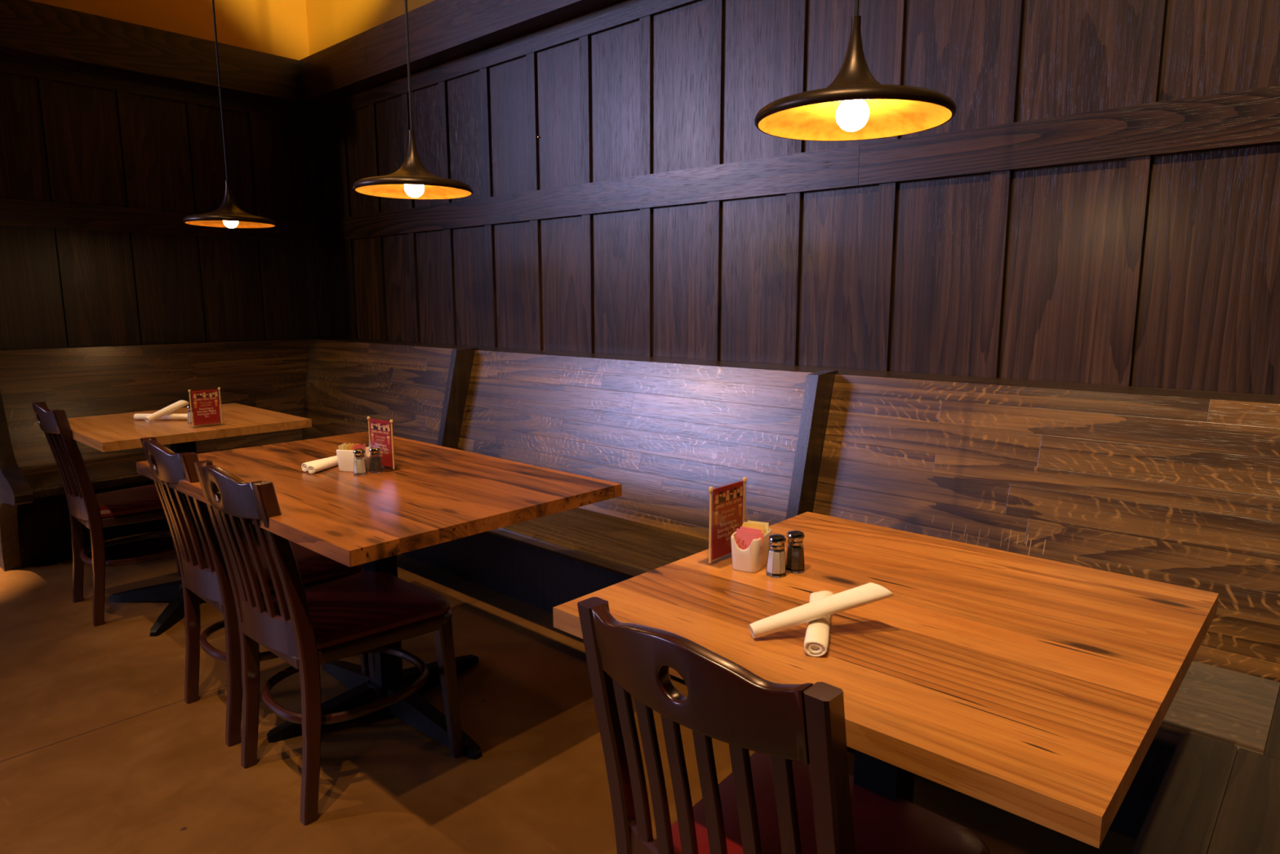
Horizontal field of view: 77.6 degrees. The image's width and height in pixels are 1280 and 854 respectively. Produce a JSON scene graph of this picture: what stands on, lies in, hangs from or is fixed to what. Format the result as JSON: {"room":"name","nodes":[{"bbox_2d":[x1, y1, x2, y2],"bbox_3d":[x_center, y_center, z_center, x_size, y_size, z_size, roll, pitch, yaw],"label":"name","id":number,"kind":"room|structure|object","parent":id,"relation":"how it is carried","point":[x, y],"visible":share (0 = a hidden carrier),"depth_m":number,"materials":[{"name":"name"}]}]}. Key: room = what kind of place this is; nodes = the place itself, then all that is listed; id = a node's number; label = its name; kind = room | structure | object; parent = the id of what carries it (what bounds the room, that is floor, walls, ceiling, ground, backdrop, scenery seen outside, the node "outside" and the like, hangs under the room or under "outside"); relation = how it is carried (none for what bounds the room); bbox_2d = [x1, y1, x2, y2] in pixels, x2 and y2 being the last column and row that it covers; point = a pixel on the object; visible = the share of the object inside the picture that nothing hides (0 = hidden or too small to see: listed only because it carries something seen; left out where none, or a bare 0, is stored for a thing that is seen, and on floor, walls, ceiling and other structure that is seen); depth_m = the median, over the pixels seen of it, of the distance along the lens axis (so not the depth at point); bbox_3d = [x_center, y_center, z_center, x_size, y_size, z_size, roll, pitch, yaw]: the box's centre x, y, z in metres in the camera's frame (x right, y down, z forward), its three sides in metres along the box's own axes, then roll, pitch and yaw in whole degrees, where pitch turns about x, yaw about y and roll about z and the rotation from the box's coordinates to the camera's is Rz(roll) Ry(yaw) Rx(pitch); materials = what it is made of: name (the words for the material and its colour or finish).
{"room":"restaurant","nodes":[
{"label":"restaurant","id":0,"kind":"room"},
{"bbox_2d":[0,0,325,348],"bbox_3d":[-2.638,-1.957,4.105,0.150,5.050,2.131,8,12,42],"label":"wall","id":1,"kind":"structure","parent":0,"point":[101,172],"depth_m":4.21,"materials":[{"name":"brown wood"}]},
{"bbox_2d":[0,0,318,108],"bbox_3d":[-2.595,-1.900,4.000,0.125,0.227,2.000,8,12,42],"label":"ceiling beam","id":2,"kind":"structure","parent":1,"relation":"attached to","point":[28,28],"depth_m":4.01,"materials":[{"name":"brown wood"}]},
{"bbox_2d":[0,522,1135,853],"bbox_3d":[-3.880,1.174,0.887,13.000,0.120,9.000,8,12,42],"label":"floor","id":3,"kind":"structure","parent":0,"point":[103,750],"depth_m":2.20,"materials":[{"name":"concrete"}]},
{"bbox_2d":[31,401,206,626],"bbox_3d":[-2.102,0.302,3.245,0.437,0.856,0.518,9,13,44],"label":"dining chair","id":4,"kind":"object","parent":3,"relation":"on","point":[96,512],"visible":0.82,"depth_m":3.07,"materials":[{"name":"brown wood"}]},
{"bbox_2d":[95,484,180,518],"bbox_3d":[-2.068,0.295,3.279,0.410,0.039,0.414,9,13,44],"label":"seat cushion","id":5,"kind":"object","parent":4,"relation":"on","point":[143,501],"depth_m":3.16,"materials":[{"name":"red leather"}]},
{"bbox_2d":[0,337,308,571],"bbox_3d":[-2.340,0.082,4.111,0.721,1.020,1.569,8,12,42],"label":"bench","id":6,"kind":"object","parent":3,"relation":"on","point":[267,374],"visible":0.68,"depth_m":3.88,"materials":[{"name":"brown wood"}]},
{"bbox_2d":[67,403,311,635],"bbox_3d":[-1.851,0.347,3.259,0.770,0.762,0.722,8,12,42],"label":"dining table","id":7,"kind":"object","parent":3,"relation":"on","point":[121,431],"visible":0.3,"depth_m":3.10,"materials":[{"name":"brown wood"}]},
{"bbox_2d":[133,413,187,420],"bbox_3d":[-1.885,-0.041,3.181,0.264,0.026,0.031,0,9,3],"label":"roll","id":8,"kind":"object","parent":7,"relation":"on","point":[136,416],"visible":0.56,"depth_m":3.17,"materials":[{"name":"white fabric"}]},
{"bbox_2d":[144,400,188,422],"bbox_3d":[-1.882,-0.064,3.166,0.034,0.072,0.173,4,10,27],"label":"roll","id":9,"kind":"object","parent":8,"relation":"on","point":[181,403],"visible":1,"depth_m":3.15,"materials":[{"name":"white fabric"}]},
{"bbox_2d":[186,404,194,423],"bbox_3d":[-1.740,-0.049,3.094,0.034,0.071,0.034,-8,12,-42],"label":"salt shaker","id":10,"kind":"object","parent":7,"relation":"on","point":[189,420],"visible":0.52,"depth_m":3.08,"materials":[{"name":"clear glass"}]},
{"bbox_2d":[187,411,194,423],"bbox_3d":[-1.740,-0.041,3.095,0.034,0.055,0.034,0,9,3],"label":"glass jar","id":11,"kind":"object","parent":10,"relation":"on","point":[189,420],"depth_m":3.08,"materials":[{"name":"white"}]},
{"bbox_2d":[188,387,222,426],"bbox_3d":[-1.646,-0.074,3.021,0.052,0.144,0.113,8,12,43],"label":"table sign","id":12,"kind":"object","parent":7,"relation":"on","point":[206,408],"visible":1,"depth_m":3.02,"materials":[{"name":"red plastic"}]},
{"bbox_2d":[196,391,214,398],"bbox_3d":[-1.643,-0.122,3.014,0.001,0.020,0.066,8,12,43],"label":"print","id":13,"kind":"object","parent":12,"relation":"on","point":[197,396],"depth_m":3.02},
{"bbox_2d":[193,391,217,398],"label":"print","id":14,"kind":"object","parent":12,"relation":"on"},
{"bbox_2d":[140,436,368,746],"bbox_3d":[-1.162,0.432,2.418,0.437,0.856,0.518,8,12,43],"label":"dining chair","id":15,"kind":"object","parent":3,"relation":"on","point":[208,580],"visible":0.7,"depth_m":2.23,"materials":[{"name":"brown wood"}]},
{"bbox_2d":[196,540,363,593],"bbox_3d":[-1.128,0.425,2.453,0.410,0.039,0.414,8,12,43],"label":"seat cushion","id":16,"kind":"object","parent":15,"relation":"on","point":[316,569],"depth_m":2.39,"materials":[{"name":"red leather"}]},
{"bbox_2d":[193,460,462,825],"bbox_3d":[-0.814,0.484,2.083,0.437,0.856,0.518,8,12,42],"label":"dining chair","id":17,"kind":"object","parent":3,"relation":"on","point":[366,611],"visible":1,"depth_m":1.96,"materials":[{"name":"brown wood"}]},
{"bbox_2d":[263,570,449,650],"bbox_3d":[-0.781,0.477,2.118,0.410,0.039,0.414,8,12,42],"label":"seat cushion","id":18,"kind":"object","parent":17,"relation":"on","point":[366,607],"depth_m":2.06,"materials":[{"name":"red leather"}]},
{"bbox_2d":[136,431,622,759],"bbox_3d":[-0.742,0.497,2.302,1.268,0.762,0.836,8,12,42],"label":"dining table","id":19,"kind":"object","parent":3,"relation":"on","point":[433,495],"visible":0.74,"depth_m":2.07,"materials":[{"name":"brown wood"}]},
{"bbox_2d":[301,455,337,471],"bbox_3d":[-0.887,0.098,2.301,0.030,0.025,0.202,4,10,27],"label":"roll","id":20,"kind":"object","parent":19,"relation":"on","point":[304,466],"visible":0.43,"depth_m":2.22,"materials":[{"name":"white fabric"}]},
{"bbox_2d":[307,457,337,473],"bbox_3d":[-0.891,0.108,2.244,0.028,0.024,0.119,2,9,13],"label":"roll","id":21,"kind":"object","parent":19,"relation":"on","point":[330,463],"visible":0.96,"depth_m":2.22,"materials":[{"name":"white fabric"}]},
{"bbox_2d":[336,447,369,471],"bbox_3d":[-0.802,0.091,2.235,0.088,0.062,0.055,1,9,9],"label":"caddy","id":22,"kind":"object","parent":19,"relation":"on","point":[345,458],"visible":0.57,"depth_m":2.21,"materials":[{"name":"beige ceramic"}]},
{"bbox_2d":[337,442,346,449],"bbox_3d":[-0.833,0.081,2.236,0.005,0.068,0.044,2,9,11],"label":"packet","id":23,"kind":"object","parent":22,"relation":"in","point":[340,446],"visible":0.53,"depth_m":2.23,"materials":[{"name":"beige paper"}]},
{"bbox_2d":[342,443,350,449],"bbox_3d":[-0.822,0.081,2.236,0.005,0.066,0.040,1,9,9],"label":"packet","id":24,"kind":"object","parent":22,"relation":"in","point":[344,446],"visible":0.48,"depth_m":2.23,"materials":[{"name":"beige paper"}]},
{"bbox_2d":[346,443,354,449],"bbox_3d":[-0.811,0.081,2.234,0.005,0.068,0.043,1,9,7],"label":"packet","id":25,"kind":"object","parent":22,"relation":"in","point":[348,447],"visible":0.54,"depth_m":2.22,"materials":[{"name":"yellow paper"}]},
{"bbox_2d":[353,443,360,449],"bbox_3d":[-0.792,0.082,2.230,0.005,0.068,0.044,1,9,8],"label":"packet","id":26,"kind":"object","parent":22,"relation":"in","point":[356,446],"visible":0.27,"depth_m":2.22,"materials":[{"name":"pink paper"}]},
{"bbox_2d":[358,443,365,450],"bbox_3d":[-0.780,0.082,2.231,0.006,0.067,0.043,1,9,9],"label":"packet","id":27,"kind":"object","parent":22,"relation":"in","point":[362,446],"visible":0.26,"depth_m":2.23,"materials":[{"name":"pink paper"}]},
{"bbox_2d":[352,448,367,475],"bbox_3d":[-0.766,0.095,2.179,0.034,0.071,0.034,-2,9,-9],"label":"salt shaker","id":28,"kind":"object","parent":19,"relation":"on","point":[360,468],"visible":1,"depth_m":2.17,"materials":[{"name":"clear glass"}]},
{"bbox_2d":[353,457,367,475],"bbox_3d":[-0.766,0.103,2.180,0.034,0.055,0.034,6,11,36],"label":"glass jar","id":29,"kind":"object","parent":28,"relation":"on","point":[360,468],"depth_m":2.17,"materials":[{"name":"white"}]},
{"bbox_2d":[368,446,382,473],"bbox_3d":[-0.734,0.090,2.208,0.034,0.071,0.034,-5,11,-31],"label":"pepper shaker","id":30,"kind":"object","parent":19,"relation":"on","point":[375,459],"visible":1,"depth_m":2.20,"materials":[{"name":"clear glass"}]},
{"bbox_2d":[368,454,382,473],"bbox_3d":[-0.734,0.098,2.209,0.034,0.055,0.034,2,9,14],"label":"glass jar","id":31,"kind":"object","parent":30,"relation":"on","point":[375,460],"depth_m":2.20,"materials":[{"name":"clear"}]},
{"bbox_2d":[367,416,394,469],"bbox_3d":[-0.733,0.046,2.255,0.113,0.144,0.052,6,11,36],"label":"table sign","id":32,"kind":"object","parent":19,"relation":"on","point":[380,434],"visible":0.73,"depth_m":2.25,"materials":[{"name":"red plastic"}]},
{"bbox_2d":[370,422,389,431],"bbox_3d":[-0.733,-0.001,2.245,0.086,0.019,0.001,6,11,35],"label":"print","id":33,"kind":"object","parent":32,"relation":"on","point":[371,427],"depth_m":2.24},
{"bbox_2d":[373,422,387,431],"bbox_3d":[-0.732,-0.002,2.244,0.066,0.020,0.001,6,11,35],"label":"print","id":34,"kind":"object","parent":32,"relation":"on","point":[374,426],"depth_m":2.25},
{"bbox_2d":[577,596,990,853],"bbox_3d":[0.211,0.631,1.147,0.437,0.856,0.518,9,13,44],"label":"dining chair","id":35,"kind":"object","parent":3,"relation":"on","point":[797,793],"visible":1,"depth_m":0.96,"materials":[{"name":"brown wood"}]},
{"bbox_2d":[654,751,990,853],"bbox_3d":[0.245,0.625,1.181,0.410,0.039,0.414,9,13,44],"label":"seat cushion","id":36,"kind":"object","parent":35,"relation":"on","point":[882,824],"depth_m":1.21,"materials":[{"name":"red leather"}]},
{"bbox_2d":[298,337,1279,839],"bbox_3d":[-0.286,0.243,3.076,5.158,1.020,0.701,8,12,42],"label":"bench","id":37,"kind":"object","parent":3,"relation":"on","point":[1181,487],"visible":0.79,"depth_m":2.30,"materials":[{"name":"brown wood"}]},
{"bbox_2d":[552,511,1218,848],"bbox_3d":[0.402,0.651,1.322,0.757,0.762,0.761,8,12,42],"label":"dining table","id":38,"kind":"object","parent":3,"relation":"on","point":[1037,690],"visible":0.87,"depth_m":1.10,"materials":[{"name":"brown wood"}]},
{"bbox_2d":[708,476,746,563],"bbox_3d":[0.161,0.171,1.459,0.052,0.144,0.113,8,12,42],"label":"table sign","id":39,"kind":"object","parent":38,"relation":"on","point":[727,508],"visible":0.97,"depth_m":1.45,"materials":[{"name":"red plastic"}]},
{"bbox_2d":[715,514,718,524],"bbox_3d":[0.137,0.164,1.430,0.001,0.021,0.010,8,12,42],"label":"print","id":40,"kind":"object","parent":39,"relation":"attached to","point":[716,516],"depth_m":1.43},
{"bbox_2d":[715,485,742,503],"bbox_3d":[0.163,0.123,1.452,0.001,0.019,0.086,8,12,42],"label":"print","id":41,"kind":"object","parent":39,"relation":"on","point":[725,494],"depth_m":1.45,"materials":[{"name":"brown"}]},
{"bbox_2d":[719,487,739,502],"bbox_3d":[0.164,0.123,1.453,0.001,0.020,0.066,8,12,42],"label":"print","id":42,"kind":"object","parent":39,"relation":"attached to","point":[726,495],"depth_m":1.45,"materials":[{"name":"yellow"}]},
{"bbox_2d":[738,506,741,515],"bbox_3d":[0.186,0.155,1.483,0.001,0.021,0.010,8,12,42],"label":"print","id":43,"kind":"object","parent":39,"relation":"attached to","point":[740,508],"depth_m":1.48},
{"bbox_2d":[730,528,771,572],"bbox_3d":[0.199,0.218,1.425,0.055,0.062,0.088,5,10,28],"label":"caddy","id":44,"kind":"object","parent":38,"relation":"on","point":[749,559],"visible":0.77,"depth_m":1.39,"materials":[{"name":"beige ceramic"}]},
{"bbox_2d":[735,528,758,549],"bbox_3d":[0.185,0.213,1.395,0.046,0.070,0.005,5,10,30],"label":"packet","id":45,"kind":"object","parent":44,"relation":"in","point":[744,539],"visible":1,"depth_m":1.39,"materials":[{"name":"pink paper"}]},
{"bbox_2d":[740,525,761,533],"bbox_3d":[0.194,0.211,1.408,0.043,0.068,0.005,4,10,26],"label":"packet","id":46,"kind":"object","parent":44,"relation":"in","point":[741,527],"visible":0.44,"depth_m":1.40,"materials":[{"name":"pink paper"}]},
{"bbox_2d":[742,524,763,533],"bbox_3d":[0.198,0.209,1.416,0.042,0.067,0.005,5,10,27],"label":"packet","id":47,"kind":"object","parent":44,"relation":"in","point":[749,526],"visible":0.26,"depth_m":1.41,"materials":[{"name":"yellow paper"}]},
{"bbox_2d":[742,524,764,529],"bbox_3d":[0.201,0.208,1.425,0.040,0.066,0.006,5,10,28],"label":"packet","id":48,"kind":"object","parent":44,"relation":"in","point":[760,526],"visible":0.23,"depth_m":1.42,"materials":[{"name":"yellow paper"}]},
{"bbox_2d":[742,527,764,555],"bbox_3d":[0.194,0.213,1.399,0.050,0.072,0.005,5,10,30],"label":"packet","id":49,"kind":"object","parent":44,"relation":"in","point":[761,535],"visible":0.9,"depth_m":1.39,"materials":[{"name":"pink paper"}]},
{"bbox_2d":[743,523,764,533],"bbox_3d":[0.205,0.207,1.433,0.043,0.067,0.007,5,10,28],"label":"packet","id":50,"kind":"object","parent":44,"relation":"in","point":[744,523],"visible":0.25,"depth_m":1.43,"materials":[{"name":"yellow paper"}]},
{"bbox_2d":[743,521,764,524],"bbox_3d":[0.207,0.206,1.442,0.045,0.069,0.008,5,10,28],"label":"packet","id":51,"kind":"object","parent":44,"relation":"in","point":[761,523],"visible":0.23,"depth_m":1.44,"materials":[{"name":"beige paper"}]},
{"bbox_2d":[747,520,768,533],"bbox_3d":[0.213,0.205,1.448,0.041,0.066,0.008,5,10,28],"label":"packet","id":52,"kind":"object","parent":44,"relation":"in","point":[766,524],"visible":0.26,"depth_m":1.44,"materials":[{"name":"beige paper"}]},
{"bbox_2d":[765,533,786,577],"bbox_3d":[0.236,0.221,1.376,0.034,0.071,0.034,-7,11,-36],"label":"salt shaker","id":53,"kind":"object","parent":38,"relation":"on","point":[775,563],"visible":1,"depth_m":1.36,"materials":[{"name":"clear glass"}]},
{"bbox_2d":[765,547,786,577],"bbox_3d":[0.236,0.229,1.377,0.034,0.055,0.034,1,9,8],"label":"glass jar","id":54,"kind":"object","parent":53,"relation":"on","point":[775,563],"depth_m":1.36,"materials":[{"name":"white"}]},
{"bbox_2d":[785,529,804,573],"bbox_3d":[0.272,0.217,1.398,0.034,0.071,0.034,-7,11,-36],"label":"pepper shaker","id":55,"kind":"object","parent":38,"relation":"on","point":[794,557],"visible":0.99,"depth_m":1.39,"materials":[{"name":"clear glass"}]},
{"bbox_2d":[785,543,804,573],"bbox_3d":[0.272,0.225,1.399,0.034,0.055,0.034,1,9,8],"label":"glass jar","id":56,"kind":"object","parent":55,"relation":"on","point":[794,557],"depth_m":1.39,"materials":[{"name":"brown glass"}]},
{"bbox_2d":[804,590,833,656],"bbox_3d":[0.260,0.280,1.160,0.037,0.022,0.211,2,9,16],"label":"roll","id":57,"kind":"object","parent":38,"relation":"on","point":[817,633],"visible":0.71,"depth_m":1.09,"materials":[{"name":"white fabric"}]},
{"bbox_2d":[749,582,893,638],"bbox_3d":[0.255,0.259,1.134,0.205,0.068,0.043,-1,9,-6],"label":"roll","id":58,"kind":"object","parent":38,"relation":"on","point":[868,593],"visible":1,"depth_m":1.12,"materials":[{"name":"white fabric"}]},
{"bbox_2d":[1129,688,1279,853],"bbox_3d":[0.826,0.594,0.884,0.530,1.010,1.860,8,12,42],"label":"bench","id":59,"kind":"object","parent":3,"relation":"on","point":[1212,796],"visible":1,"depth_m":1.25,"materials":[{"name":"brown wood"}]},
{"bbox_2d":[306,0,1279,395],"bbox_3d":[1.022,-1.652,2.142,8.000,5.050,0.150,8,12,42],"label":"wall","id":60,"kind":"structure","parent":0,"point":[1098,202],"depth_m":2.57,"materials":[{"name":"brown wood"}]},
{"bbox_2d":[298,0,622,105],"bbox_3d":[0.108,-1.718,2.825,5.475,0.227,0.125,8,12,42],"label":"ceiling beam","id":61,"kind":"structure","parent":60,"relation":"attached to","point":[440,31],"depth_m":3.77,"materials":[{"name":"brown wood"}]},
{"bbox_3d":[-3.856,-3.927,0.113,13.000,0.100,9.100,8,12,42],"label":"ceiling","id":62,"kind":"structure","parent":0,"visible":0},
{"bbox_2d":[182,0,276,228],"bbox_3d":[-1.720,-2.570,3.070,0.349,3.515,0.349,8,12,42],"label":"pendant lamp","id":63,"kind":"object","parent":62,"relation":"hanging from","point":[228,215],"visible":1,"depth_m":3.29,"materials":[{"name":"brown metal"}]},
{"bbox_2d":[352,0,473,199],"bbox_3d":[-0.683,-2.425,2.126,0.349,3.510,0.349,8,12,42],"label":"pendant lamp","id":64,"kind":"object","parent":62,"relation":"hanging from","point":[412,180],"visible":1,"depth_m":2.36,"materials":[{"name":"brown metal"}]},
{"bbox_2d":[754,0,956,141],"bbox_3d":[0.380,-2.271,1.164,0.349,3.516,0.349,8,12,42],"label":"pendant lamp","id":65,"kind":"object","parent":62,"relation":"hanging from","point":[855,106],"visible":1,"depth_m":1.43,"materials":[{"name":"brown metal"}]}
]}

